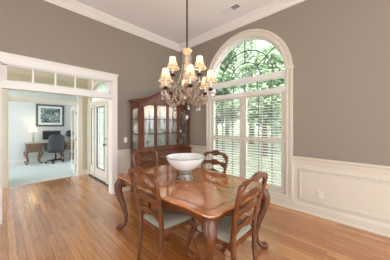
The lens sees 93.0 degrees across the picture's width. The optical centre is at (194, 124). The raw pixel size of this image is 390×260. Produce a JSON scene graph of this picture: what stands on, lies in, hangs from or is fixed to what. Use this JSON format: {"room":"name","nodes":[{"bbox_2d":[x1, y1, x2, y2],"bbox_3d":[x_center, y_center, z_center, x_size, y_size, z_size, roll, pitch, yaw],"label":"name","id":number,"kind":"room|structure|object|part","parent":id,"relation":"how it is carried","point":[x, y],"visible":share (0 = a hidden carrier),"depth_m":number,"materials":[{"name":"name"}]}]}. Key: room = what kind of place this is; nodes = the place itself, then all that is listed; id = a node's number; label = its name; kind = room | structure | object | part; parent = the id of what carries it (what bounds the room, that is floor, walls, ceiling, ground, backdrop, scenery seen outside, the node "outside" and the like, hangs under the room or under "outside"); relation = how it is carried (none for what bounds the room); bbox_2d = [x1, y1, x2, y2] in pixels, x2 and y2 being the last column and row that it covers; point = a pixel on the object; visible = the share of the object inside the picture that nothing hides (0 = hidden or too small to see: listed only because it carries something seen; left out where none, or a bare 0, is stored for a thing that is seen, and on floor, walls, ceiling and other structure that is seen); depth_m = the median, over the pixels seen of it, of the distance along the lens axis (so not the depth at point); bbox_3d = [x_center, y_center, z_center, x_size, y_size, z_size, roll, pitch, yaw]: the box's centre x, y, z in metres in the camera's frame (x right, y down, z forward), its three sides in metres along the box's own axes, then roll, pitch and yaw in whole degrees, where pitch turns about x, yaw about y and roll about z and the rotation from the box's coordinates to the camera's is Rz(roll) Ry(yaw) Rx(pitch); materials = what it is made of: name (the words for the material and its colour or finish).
{"room":"dining room","nodes":[
{"label":"dining room","id":0,"kind":"room"},
{"bbox_2d":[8,90,75,159],"bbox_3d":[-7.149,0.075,6.554,0.100,2.750,5.600,0,0,44],"label":"wall","id":1,"kind":"structure","parent":0,"point":[21,115],"depth_m":7.17,"materials":[{"name":"white paint"}]},
{"bbox_2d":[8,154,73,163],"bbox_3d":[-7.158,1.375,6.459,0.018,0.150,5.450,0,0,44],"label":"baseboard","id":2,"kind":"structure","parent":1,"relation":"attached to","point":[59,156],"depth_m":7.31,"materials":[{"name":"white paint"}]},
{"bbox_2d":[36,104,63,126],"bbox_3d":[-5.983,-0.390,7.666,0.036,0.910,0.940,0,0,44],"label":"framed picture","id":3,"kind":"object","parent":1,"relation":"attached to","point":[47,115],"visible":0.95,"depth_m":7.64,"materials":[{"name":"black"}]},
{"bbox_2d":[41,108,59,122],"bbox_3d":[-5.983,-0.390,7.666,0.002,0.590,0.640,0,0,44],"label":"print","id":4,"kind":"object","parent":3,"relation":"attached to","point":[48,115],"depth_m":7.66},
{"bbox_2d":[8,157,76,186],"bbox_3d":[-5.940,1.496,5.394,3.810,0.108,5.600,0,0,44],"label":"floor","id":5,"kind":"structure","parent":0,"point":[18,173],"depth_m":5.74,"materials":[{"name":"white carpet"}]},
{"bbox_2d":[23,140,73,164],"bbox_3d":[-5.774,1.063,7.424,0.632,0.795,1.612,0,0,44],"label":"writing desk","id":6,"kind":"object","parent":5,"relation":"on","point":[30,147],"visible":0.69,"depth_m":6.98,"materials":[{"name":"brown wood"}]},
{"bbox_3d":[-6.106,1.217,6.720,0.088,0.486,0.156,0,0,-1],"label":"leg","id":7,"kind":"part","parent":6,"relation":"part of","materials":[{"name":"brown wood"}]},
{"bbox_2d":[29,126,36,142],"bbox_3d":[-6.177,0.335,7.062,0.250,0.660,0.250,0,0,44],"label":"table lamp","id":8,"kind":"object","parent":6,"relation":"on","point":[33,129],"visible":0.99,"depth_m":7.01,"materials":[{"name":"grey metal"}]},
{"bbox_3d":[-6.177,0.155,7.062,0.250,0.220,0.250,0,0,44],"label":"lamp shade","id":9,"kind":"part","parent":8,"relation":"part of","materials":[{"name":"white fabric"}]},
{"bbox_3d":[-5.948,0.775,6.843,0.016,0.140,0.390,0,0,44],"label":"drawer","id":10,"kind":"part","parent":6,"relation":"part of","materials":[{"name":"brown wood"}]},
{"bbox_3d":[-5.948,0.925,6.843,0.016,0.140,0.390,0,0,44],"label":"drawer","id":11,"kind":"part","parent":6,"relation":"part of","materials":[{"name":"brown wood"}]},
{"bbox_2d":[43,131,60,139],"bbox_3d":[-5.840,0.450,7.543,0.180,0.430,0.580,0,0,44],"label":"computer monitor","id":12,"kind":"object","parent":6,"relation":"on","point":[46,134],"visible":0.56,"depth_m":7.44,"materials":[{"name":"black plastic"}]},
{"bbox_2d":[65,130,73,140],"bbox_3d":[-5.324,0.435,7.865,0.267,0.459,0.267,0,0,-1],"label":"desk globe","id":13,"kind":"object","parent":6,"relation":"on","point":[68,133],"visible":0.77,"depth_m":7.77,"materials":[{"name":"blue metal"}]},
{"bbox_2d":[44,134,66,163],"bbox_3d":[-5.318,0.895,7.068,0.682,1.091,0.700,0,0,-44],"label":"office chair","id":14,"kind":"object","parent":5,"relation":"on","point":[56,142],"visible":1,"depth_m":6.88,"materials":[{"name":"grey fabric"}]},
{"bbox_3d":[-5.350,0.980,7.101,0.520,0.100,0.500,0,0,-44],"label":"seat","id":15,"kind":"part","parent":14,"relation":"part of","materials":[{"name":"grey fabric"}]},
{"bbox_3d":[-5.152,0.650,6.898,0.508,0.600,0.224,0,0,-44],"label":"backrest","id":16,"kind":"part","parent":14,"relation":"part of","materials":[{"name":"grey fabric"}]},
{"bbox_2d":[7,66,87,169],"bbox_3d":[-4.844,-0.380,3.886,0.140,3.660,4.940,0,0,44],"label":"wall","id":17,"kind":"structure","parent":0,"point":[13,74],"depth_m":4.99,"materials":[{"name":"beige paint"}]},
{"bbox_2d":[2,89,82,188],"bbox_3d":[-3.899,0.235,4.857,0.200,2.430,1.650,0,0,44],"label":"door frame","id":18,"kind":"structure","parent":17,"relation":"attached to","point":[5,98],"depth_m":4.66,"materials":[{"name":"white paint"}]},
{"bbox_2d":[69,106,75,173],"bbox_3d":[-3.741,0.434,5.689,0.162,2.008,0.715,0,0,-41],"label":"french door","id":19,"kind":"structure","parent":17,"relation":"in","point":[73,166],"depth_m":5.56,"materials":[{"name":"white paint"}]},
{"bbox_2d":[88,79,101,101],"bbox_3d":[-2.403,-0.380,4.857,2.040,3.660,0.160,0,0,44],"label":"wall","id":20,"kind":"structure","parent":17,"relation":"in","point":[89,81],"depth_m":5.33,"materials":[{"name":"beige paint"}]},
{"bbox_2d":[87,81,108,183],"bbox_3d":[-2.459,0.125,4.842,1.880,2.650,0.178,0,0,44],"label":"door","id":21,"kind":"structure","parent":20,"relation":"attached to","point":[98,108],"depth_m":4.95,"materials":[{"name":"white paint"}]},
{"bbox_3d":[-2.450,0.010,4.851,1.600,2.240,0.006,0,0,44],"label":"sidelight glass","id":22,"kind":"part","parent":21,"relation":"part of","materials":[{"name":"clear glass"}]},
{"bbox_3d":[-2.449,0.450,4.852,1.650,2.000,0.050,0,0,44],"label":"sidelight frame","id":23,"kind":"part","parent":21,"relation":"part of","materials":[{"name":"white paint"}]},
{"bbox_3d":[-2.450,0.335,4.851,0.540,1.630,0.006,0,0,44],"label":"leaded glass","id":24,"kind":"part","parent":21,"relation":"part of","materials":[{"name":"clear glass"}]},
{"bbox_2d":[88,174,108,186],"bbox_3d":[-2.435,1.441,4.867,1.720,0.018,0.190,0,0,44],"label":"trim","id":25,"kind":"structure","parent":17,"relation":"attached to","point":[96,178],"depth_m":4.77,"materials":[{"name":"wood"}]},
{"bbox_2d":[0,0,179,149],"bbox_3d":[-2.724,-0.380,2.933,0.140,3.660,6.500,0,0,44],"label":"wall","id":26,"kind":"structure","parent":0,"point":[39,29],"depth_m":3.57,"materials":[{"name":"brown paint"}]},
{"bbox_2d":[0,64,112,98],"bbox_3d":[-2.325,-0.738,3.327,0.150,0.375,1.620,0,0,44],"label":"trim","id":27,"kind":"structure","parent":26,"relation":"attached to","point":[4,83],"depth_m":3.14,"materials":[{"name":"white paint"}]},
{"bbox_2d":[0,51,118,223],"bbox_3d":[-2.329,0.193,3.330,0.210,2.515,1.840,0,0,44],"label":"door frame","id":28,"kind":"structure","parent":26,"relation":"attached to","point":[5,58],"depth_m":3.46,"materials":[{"name":"white paint"}]},
{"bbox_2d":[44,0,179,51],"bbox_3d":[-2.634,-2.136,2.847,0.108,0.147,6.500,0,0,44],"label":"crown molding","id":29,"kind":"structure","parent":26,"relation":"attached to","point":[72,5],"depth_m":3.81,"materials":[{"name":"white paint"}]},
{"bbox_2d":[118,154,130,173],"bbox_3d":[-1.043,0.995,4.582,0.003,0.910,1.787,0,0,44],"label":"wainscoting","id":30,"kind":"structure","parent":26,"relation":"attached to","point":[126,164],"depth_m":4.06,"materials":[{"name":"beige paint"}]},
{"bbox_2d":[118,149,130,154],"bbox_3d":[-1.026,0.591,4.566,0.043,0.118,1.787,0,0,44],"label":"trim","id":31,"kind":"structure","parent":26,"relation":"attached to","point":[123,151],"depth_m":4.03,"materials":[{"name":"beige paint"}]},
{"bbox_2d":[122,185,130,191],"bbox_3d":[-1.033,1.375,4.573,0.025,0.150,1.787,0,0,44],"label":"baseboard","id":32,"kind":"structure","parent":26,"relation":"attached to","point":[127,187],"depth_m":4.07,"materials":[{"name":"beige paint"}]},
{"bbox_2d":[74,0,276,43],"bbox_3d":[-0.145,-2.260,0.565,7.140,0.100,6.650,0,0,44],"label":"ceiling","id":33,"kind":"structure","parent":0,"point":[166,19],"depth_m":3.63,"materials":[{"name":"white paint"}]},
{"bbox_2d":[158,0,217,118],"bbox_3d":[-0.104,-1.140,2.410,0.759,2.130,0.804,0,0,44],"label":"chandelier","id":34,"kind":"object","parent":33,"relation":"hanging from","point":[189,75],"visible":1,"depth_m":2.32,"materials":[{"name":"brown metal"}]},
{"bbox_3d":[-0.353,-0.598,2.209,0.157,0.145,0.157,0,0,-24],"label":"lamp shade","id":35,"kind":"part","parent":34,"relation":"part of","materials":[{"name":"beige fabric"}]},
{"bbox_3d":[-0.297,-0.378,2.484,0.350,0.271,0.040,0,0,22],"label":"arm","id":36,"kind":"part","parent":34,"relation":"part of","materials":[{"name":"silver metal"}]},
{"bbox_3d":[-0.265,-0.378,2.280,0.351,0.271,0.040,0,0,-40],"label":"arm","id":37,"kind":"part","parent":34,"relation":"part of","materials":[{"name":"silver metal"}]},
{"bbox_3d":[-0.280,-0.777,2.325,0.157,0.145,0.157,0,0,21],"label":"lamp shade","id":38,"kind":"part","parent":34,"relation":"part of","materials":[{"name":"beige fabric"}]},
{"bbox_3d":[-0.104,-1.585,2.410,0.024,1.210,0.024,0,0,-1],"label":"chain","id":39,"kind":"part","parent":34,"relation":"part of","materials":[{"name":"brown metal"}]},
{"bbox_3d":[-0.072,-0.378,2.206,0.040,0.271,0.350,0,0,-8],"label":"arm","id":40,"kind":"part","parent":34,"relation":"part of","materials":[{"name":"silver metal"}]},
{"bbox_3d":[-0.054,-0.598,2.094,0.157,0.145,0.157,0,0,21],"label":"lamp shade","id":41,"kind":"part","parent":34,"relation":"part of","materials":[{"name":"beige fabric"}]},
{"bbox_3d":[0.057,-0.777,2.301,0.157,0.145,0.157,0,0,21],"label":"lamp shade","id":42,"kind":"part","parent":34,"relation":"part of","materials":[{"name":"beige fabric"}]},
{"bbox_3d":[0.056,-0.378,2.540,0.351,0.271,0.040,0,0,-38],"label":"arm","id":43,"kind":"part","parent":34,"relation":"part of","materials":[{"name":"silver metal"}]},
{"bbox_3d":[0.089,-0.378,2.336,0.351,0.271,0.040,0,0,20],"label":"arm","id":44,"kind":"part","parent":34,"relation":"part of","materials":[{"name":"silver metal"}]},
{"bbox_3d":[0.144,-0.598,2.611,0.157,0.145,0.157,0,0,-24],"label":"lamp shade","id":45,"kind":"part","parent":34,"relation":"part of","materials":[{"name":"beige fabric"}]},
{"bbox_3d":[0.195,-0.598,2.295,0.157,0.145,0.157,0,0,-24],"label":"lamp shade","id":46,"kind":"part","parent":34,"relation":"part of","materials":[{"name":"beige fabric"}]},
{"bbox_2d":[222,2,241,13],"bbox_3d":[0.696,-2.206,3.509,0.340,0.008,0.150,0,0,44],"label":"ceiling vent","id":47,"kind":"object","parent":33,"relation":"in","point":[237,5],"visible":1,"depth_m":3.50,"materials":[{"name":"white metal"}]},
{"bbox_2d":[0,174,389,259],"bbox_3d":[-0.937,1.500,1.220,9.190,0.100,6.500,0,0,44],"label":"floor","id":48,"kind":"structure","parent":0,"point":[77,217],"depth_m":2.45,"materials":[{"name":"brown wood"}]},
{"bbox_2d":[132,147,158,210],"bbox_3d":[-0.711,0.927,3.123,0.580,1.054,0.526,0,0,44],"label":"dining chair","id":49,"kind":"object","parent":48,"relation":"on","point":[144,149],"visible":0.27,"depth_m":3.27,"materials":[{"name":"brown wood"}]},
{"bbox_3d":[-0.991,0.957,3.106,0.153,0.990,0.071,0,0,12],"label":"post","id":50,"kind":"part","parent":49,"relation":"part of","materials":[{"name":"brown wood"}]},
{"bbox_3d":[-0.893,0.476,3.297,0.076,0.153,0.444,0,0,44],"label":"crest rail","id":51,"kind":"part","parent":49,"relation":"part of","materials":[{"name":"brown wood"}]},
{"bbox_3d":[-0.706,0.957,3.403,0.071,0.990,0.153,0,0,-14],"label":"post","id":52,"kind":"part","parent":49,"relation":"part of","materials":[{"name":"brown wood"}]},
{"bbox_2d":[129,88,191,191],"bbox_3d":[-0.759,0.273,4.464,0.477,2.355,1.541,0,0,44],"label":"china cabinet","id":53,"kind":"object","parent":48,"relation":"on","point":[154,103],"visible":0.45,"depth_m":4.34,"materials":[{"name":"brown wood"}]},
{"bbox_2d":[133,123,137,133],"bbox_3d":[-1.242,0.067,4.024,0.250,0.247,0.061,0,0,23],"label":"plate","id":54,"kind":"object","parent":53,"relation":"on","point":[135,128],"visible":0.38,"depth_m":4.05,"materials":[{"name":"white ceramic"}]},
{"bbox_2d":[144,122,147,130],"bbox_3d":[-1.194,0.056,4.226,0.071,0.265,0.270,0,0,42],"label":"plate","id":55,"kind":"object","parent":53,"relation":"on","point":[145,124],"visible":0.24,"depth_m":4.29,"materials":[{"name":"white ceramic"}]},
{"bbox_3d":[-1.001,0.025,4.041,0.024,1.029,0.330,0,0,44],"label":"glazed door","id":56,"kind":"part","parent":53,"relation":"part of","materials":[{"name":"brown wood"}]},
{"bbox_3d":[-0.963,0.718,3.963,0.016,0.145,0.329,0,0,44],"label":"drawer","id":57,"kind":"part","parent":53,"relation":"part of","materials":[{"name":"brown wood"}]},
{"bbox_3d":[-0.782,-0.647,4.484,0.416,0.337,1.537,0,0,44],"label":"cornice","id":58,"kind":"part","parent":53,"relation":"part of","materials":[{"name":"brown wood"}]},
{"bbox_2d":[150,122,159,131],"bbox_3d":[-0.963,0.056,4.467,0.270,0.265,0.071,0,0,-45],"label":"plate","id":59,"kind":"object","parent":53,"relation":"on","point":[152,123],"visible":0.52,"depth_m":4.44,"materials":[{"name":"white ceramic"}]},
{"bbox_2d":[136,118,180,120],"bbox_3d":[-0.801,-0.132,4.526,0.290,0.016,1.416,0,0,44],"label":"shelf","id":60,"kind":"object","parent":53,"relation":"attached to","point":[145,119],"depth_m":4.50,"materials":[{"name":"clear glass"}]},
{"bbox_2d":[133,132,185,134],"bbox_3d":[-0.801,0.203,4.526,0.290,0.016,1.416,0,0,44],"label":"shelf","id":61,"kind":"object","parent":53,"relation":"attached to","point":[149,133],"depth_m":4.53,"materials":[{"name":"clear glass"}]},
{"bbox_2d":[130,147,191,155],"bbox_3d":[-0.754,0.608,4.477,0.465,0.035,1.515,0,0,44],"label":"countertop","id":62,"kind":"structure","parent":53,"relation":"on","point":[146,153],"depth_m":4.24,"materials":[{"name":"brown wood"}]},
{"bbox_3d":[-0.770,0.016,4.282,0.024,1.048,0.330,0,0,44],"label":"glazed door","id":63,"kind":"part","parent":53,"relation":"part of","materials":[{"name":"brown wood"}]},
{"bbox_3d":[-0.724,0.718,4.213,0.016,0.145,0.329,0,0,44],"label":"drawer","id":64,"kind":"part","parent":53,"relation":"part of","materials":[{"name":"brown wood"}]},
{"bbox_3d":[-0.722,1.065,4.211,0.020,0.510,0.329,0,0,44],"label":"door","id":65,"kind":"part","parent":53,"relation":"part of","materials":[{"name":"brown wood"}]},
{"bbox_2d":[162,122,170,131],"bbox_3d":[-0.732,0.056,4.708,0.071,0.265,0.270,0,0,42],"label":"plate","id":66,"kind":"object","parent":53,"relation":"on","point":[164,123],"visible":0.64,"depth_m":4.68,"materials":[{"name":"white ceramic"}]},
{"bbox_3d":[-0.539,0.016,4.523,0.024,1.048,0.330,0,0,44],"label":"glazed door","id":67,"kind":"part","parent":53,"relation":"part of","materials":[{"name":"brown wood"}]},
{"bbox_2d":[172,122,176,131],"bbox_3d":[-0.501,0.056,4.949,0.071,0.265,0.270,0,0,42],"label":"plate","id":68,"kind":"object","parent":53,"relation":"on","point":[174,126],"visible":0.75,"depth_m":4.92,"materials":[{"name":"white ceramic"}]},
{"bbox_3d":[-0.308,0.027,4.764,0.024,1.026,0.330,0,0,44],"label":"glazed door","id":69,"kind":"part","parent":53,"relation":"part of","materials":[{"name":"brown wood"}]},
{"bbox_2d":[128,166,196,259],"bbox_3d":[-0.358,0.927,1.990,0.526,1.054,0.580,0,0,44],"label":"dining chair","id":70,"kind":"object","parent":48,"relation":"on","point":[161,220],"visible":0.93,"depth_m":1.89,"materials":[{"name":"brown wood"}]},
{"bbox_3d":[-0.639,0.957,1.995,0.153,0.990,0.071,0,0,-14],"label":"post","id":71,"kind":"part","parent":70,"relation":"part of","materials":[{"name":"brown wood"}]},
{"bbox_3d":[-0.533,0.476,1.808,0.444,0.153,0.077,0,0,44],"label":"crest rail","id":72,"kind":"part","parent":70,"relation":"part of","materials":[{"name":"brown wood"}]},
{"bbox_3d":[-0.445,1.046,1.900,0.370,0.073,0.022,0,0,44],"label":"seat rail","id":73,"kind":"part","parent":70,"relation":"part of","materials":[{"name":"brown wood"}]},
{"bbox_3d":[-0.341,0.957,1.710,0.071,0.990,0.153,0,0,12],"label":"post","id":74,"kind":"part","parent":70,"relation":"part of","materials":[{"name":"brown wood"}]},
{"bbox_2d":[143,207,191,228],"bbox_3d":[-0.315,0.986,2.036,0.453,0.064,0.383,0,0,44],"label":"seat cushion","id":75,"kind":"object","parent":70,"relation":"on","point":[172,219],"depth_m":1.93,"materials":[{"name":"fabric"}]},
{"bbox_3d":[-0.171,1.046,1.897,0.398,0.073,0.022,0,0,-39],"label":"seat rail","id":76,"kind":"part","parent":70,"relation":"part of","materials":[{"name":"brown wood"}]},
{"bbox_3d":[-0.041,1.226,2.014,0.119,0.457,0.067,0,0,-4],"label":"leg","id":77,"kind":"part","parent":70,"relation":"part of","materials":[{"name":"brown wood"}]},
{"bbox_2d":[114,164,269,259],"bbox_3d":[-0.116,1.072,2.373,1.774,0.765,1.154,0,0,44],"label":"dining table","id":78,"kind":"object","parent":48,"relation":"on","point":[210,197],"visible":0.71,"depth_m":2.01,"materials":[{"name":"brown wood"}]},
{"bbox_3d":[-1.031,1.079,2.565,0.153,0.752,0.155,0,0,44],"label":"leg","id":79,"kind":"part","parent":78,"relation":"part of","materials":[{"name":"brown wood"}]},
{"bbox_2d":[166,153,204,180],"bbox_3d":[-0.123,0.543,2.380,0.497,0.292,0.497,0,0,44],"label":"pedestal bowl","id":80,"kind":"object","parent":78,"relation":"on","point":[185,163],"visible":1,"depth_m":2.28,"materials":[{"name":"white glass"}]},
{"bbox_3d":[0.115,1.079,1.467,0.153,0.752,0.155,0,0,44],"label":"leg","id":81,"kind":"part","parent":78,"relation":"part of","materials":[{"name":"brown wood"}]},
{"bbox_3d":[0.798,1.079,2.180,0.153,0.752,0.155,0,0,44],"label":"leg","id":82,"kind":"part","parent":78,"relation":"part of","materials":[{"name":"brown wood"}]},
{"bbox_2d":[201,150,228,173],"bbox_3d":[0.151,0.927,2.766,0.526,1.054,0.580,0,0,44],"label":"dining chair","id":83,"kind":"object","parent":48,"relation":"on","point":[214,152],"visible":0.27,"depth_m":2.91,"materials":[{"name":"brown wood"}]},
{"bbox_3d":[0.325,0.476,2.948,0.444,0.153,0.077,0,0,44],"label":"crest rail","id":84,"kind":"part","parent":83,"relation":"part of","materials":[{"name":"brown wood"}]},
{"bbox_3d":[0.431,0.957,2.761,0.153,0.990,0.071,0,0,-14],"label":"post","id":85,"kind":"part","parent":83,"relation":"part of","materials":[{"name":"brown wood"}]},
{"bbox_2d":[192,171,267,259],"bbox_3d":[0.348,0.927,1.782,0.580,1.054,0.526,0,0,44],"label":"dining chair","id":86,"kind":"object","parent":48,"relation":"on","point":[232,231],"visible":0.89,"depth_m":1.66,"materials":[{"name":"brown wood"}]},
{"bbox_3d":[0.030,1.226,1.793,0.119,0.457,0.067,0,0,2],"label":"leg","id":87,"kind":"part","parent":86,"relation":"part of","materials":[{"name":"brown wood"}]},
{"bbox_3d":[0.165,1.046,1.682,0.398,0.073,0.022,0,0,37],"label":"seat rail","id":88,"kind":"part","parent":86,"relation":"part of","materials":[{"name":"brown wood"}]},
{"bbox_2d":[197,216,250,242],"bbox_3d":[0.302,0.986,1.826,0.383,0.064,0.453,0,0,44],"label":"seat cushion","id":89,"kind":"object","parent":86,"relation":"on","point":[224,224],"depth_m":1.71,"materials":[{"name":"fabric"}]},
{"bbox_3d":[0.343,0.957,1.502,0.071,0.990,0.153,0,0,-14],"label":"post","id":90,"kind":"part","parent":86,"relation":"part of","materials":[{"name":"brown wood"}]},
{"bbox_3d":[0.438,1.046,1.695,0.022,0.073,0.370,0,0,44],"label":"seat rail","id":91,"kind":"part","parent":86,"relation":"part of","materials":[{"name":"brown wood"}]},
{"bbox_3d":[0.530,0.476,1.608,0.077,0.153,0.444,0,0,44],"label":"crest rail","id":92,"kind":"part","parent":86,"relation":"part of","materials":[{"name":"brown wood"}]},
{"bbox_3d":[0.628,0.957,1.799,0.153,0.990,0.071,0,0,12],"label":"post","id":93,"kind":"part","parent":86,"relation":"part of","materials":[{"name":"brown wood"}]},
{"bbox_2d":[180,0,389,165],"bbox_3d":[2.107,-0.380,2.914,7.140,3.660,0.160,0,0,44],"label":"wall","id":94,"kind":"structure","parent":0,"point":[339,50],"depth_m":2.81,"materials":[{"name":"brown paint"}]},
{"bbox_2d":[189,145,205,150],"bbox_3d":[-0.080,0.591,4.867,0.992,0.118,0.043,0,0,44],"label":"trim","id":95,"kind":"structure","parent":94,"relation":"attached to","point":[194,147],"depth_m":4.70,"materials":[{"name":"beige paint"}]},
{"bbox_2d":[191,149,205,168],"bbox_3d":[-0.065,0.995,4.884,0.992,0.910,0.003,0,0,44],"label":"trim","id":96,"kind":"structure","parent":94,"relation":"attached to","point":[192,151],"depth_m":4.71,"materials":[{"name":"beige paint"}]},
{"bbox_2d":[180,0,305,51],"bbox_3d":[2.065,-2.136,2.769,7.000,0.147,0.108,0,0,44],"label":"crown molding","id":97,"kind":"structure","parent":94,"relation":"attached to","point":[276,6],"depth_m":3.79,"materials":[{"name":"white paint"}]},
{"bbox_2d":[206,29,294,209],"bbox_3d":[1.036,-0.245,3.914,2.000,3.390,0.200,0,0,44],"label":"window","id":98,"kind":"structure","parent":94,"relation":"in","point":[276,41],"depth_m":3.54,"materials":[{"name":"beige paint"}]},
{"bbox_2d":[211,96,242,177],"bbox_3d":[0.700,0.300,4.176,0.845,1.870,0.072,0,0,44],"label":"plantation shutter","id":99,"kind":"object","parent":98,"relation":"attached to","point":[231,137],"visible":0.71,"depth_m":4.10,"materials":[{"name":"beige paint"}]},
{"bbox_3d":[0.678,-0.158,4.152,0.012,0.755,0.008,0,0,44],"label":"tilt rod","id":100,"kind":"part","parent":99,"relation":"part of","materials":[{"name":"beige paint"}]},
{"bbox_3d":[1.033,-0.283,3.910,1.720,3.066,0.150,0,0,44],"label":"frame","id":101,"kind":"part","parent":98,"relation":"part of","materials":[{"name":"white paint"}]},
{"bbox_2d":[242,91,284,193],"bbox_3d":[1.311,0.300,3.590,0.845,1.870,0.072,0,0,44],"label":"plantation shutter","id":102,"kind":"object","parent":98,"relation":"attached to","point":[280,188],"visible":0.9,"depth_m":3.52,"materials":[{"name":"beige paint"}]},
{"bbox_3d":[1.289,-0.158,3.566,0.012,0.755,0.008,0,0,44],"label":"tilt rod","id":103,"kind":"part","parent":102,"relation":"part of","materials":[{"name":"beige paint"}]},
{"bbox_3d":[1.289,0.720,3.566,0.012,0.740,0.008,0,0,44],"label":"tilt rod","id":104,"kind":"part","parent":102,"relation":"part of","materials":[{"name":"beige paint"}]},
{"bbox_2d":[318,191,322,198],"bbox_3d":[1.978,1.105,2.916,0.074,0.116,0.010,0,0,44],"label":"power outlet","id":105,"kind":"object","parent":94,"relation":"attached to","point":[320,194],"visible":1,"depth_m":2.92,"materials":[{"name":"beige plastic"}]},
{"bbox_2d":[292,156,389,174],"bbox_3d":[3.145,0.591,1.775,4.065,0.118,0.043,0,0,44],"label":"trim","id":106,"kind":"structure","parent":94,"relation":"attached to","point":[371,168],"depth_m":2.70,"materials":[{"name":"beige paint"}]},
{"bbox_2d":[293,163,389,224],"bbox_3d":[3.161,0.995,1.791,4.065,0.910,0.003,0,0,44],"label":"trim","id":107,"kind":"structure","parent":94,"relation":"attached to","point":[361,195],"depth_m":2.70,"materials":[{"name":"beige paint"}]},
{"bbox_2d":[293,201,389,237],"bbox_3d":[3.151,1.375,1.781,4.065,0.150,0.025,0,0,44],"label":"baseboard","id":108,"kind":"structure","parent":94,"relation":"attached to","point":[382,229],"depth_m":2.70,"materials":[{"name":"beige paint"}]},
{"label":"outside","id":109,"kind":"structure","parent":0,"visible":0},
{"bbox_2d":[215,138,280,185],"bbox_3d":[67.865,2.000,22.985,86.000,0.100,119.840,0,0,44],"label":"lawn","id":110,"kind":"structure","parent":109,"point":[277,138],"depth_m":10.46,"materials":[{"name":"green plant"}]},
{"bbox_2d":[215,44,241,149],"bbox_3d":[1.666,-2.967,14.733,4.527,9.843,4.579,0,0,40],"label":"leafy tree","id":111,"kind":"object","parent":110,"relation":"on","point":[227,74],"visible":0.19,"depth_m":14.22,"materials":[{"name":"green plant"}]},
{"bbox_2d":[230,40,277,143],"bbox_3d":[5.679,-4.242,18.922,5.585,12.393,5.610,0,0,38],"label":"leafy tree","id":112,"kind":"object","parent":110,"relation":"on","point":[247,42],"visible":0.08,"depth_m":18.71,"materials":[{"name":"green plant"}]},
{"bbox_2d":[233,40,284,155],"bbox_3d":[4.348,-1.985,11.696,3.733,7.880,3.811,0,0,44],"label":"leafy tree","id":113,"kind":"object","parent":110,"relation":"on","point":[265,67],"visible":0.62,"depth_m":11.16,"materials":[{"name":"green plant"}]},
{"bbox_2d":[269,83,284,136],"bbox_3d":[12.525,-3.173,24.054,6.267,10.329,6.027,0,0,33],"label":"leafy tree","id":114,"kind":"object","parent":110,"relation":"on","point":[283,83],"visible":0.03,"depth_m":24.44,"materials":[{"name":"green plant"}]},
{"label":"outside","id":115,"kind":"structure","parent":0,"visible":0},
{"bbox_2d":[218,127,280,145],"bbox_3d":[-18.209,2.000,77.706,114.000,0.100,160.000,0,0,44],"label":"lawn","id":116,"kind":"structure","parent":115,"point":[220,128],"depth_m":36.17,"materials":[{"name":"green plant"}]},
{"bbox_2d":[218,49,239,135],"bbox_3d":[4.931,-5.537,28.738,6.098,14.982,6.532,0,0,44],"label":"leafy tree","id":117,"kind":"object","parent":116,"relation":"on","point":[227,125],"visible":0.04,"depth_m":28.27,"materials":[{"name":"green plant"}]}
]}

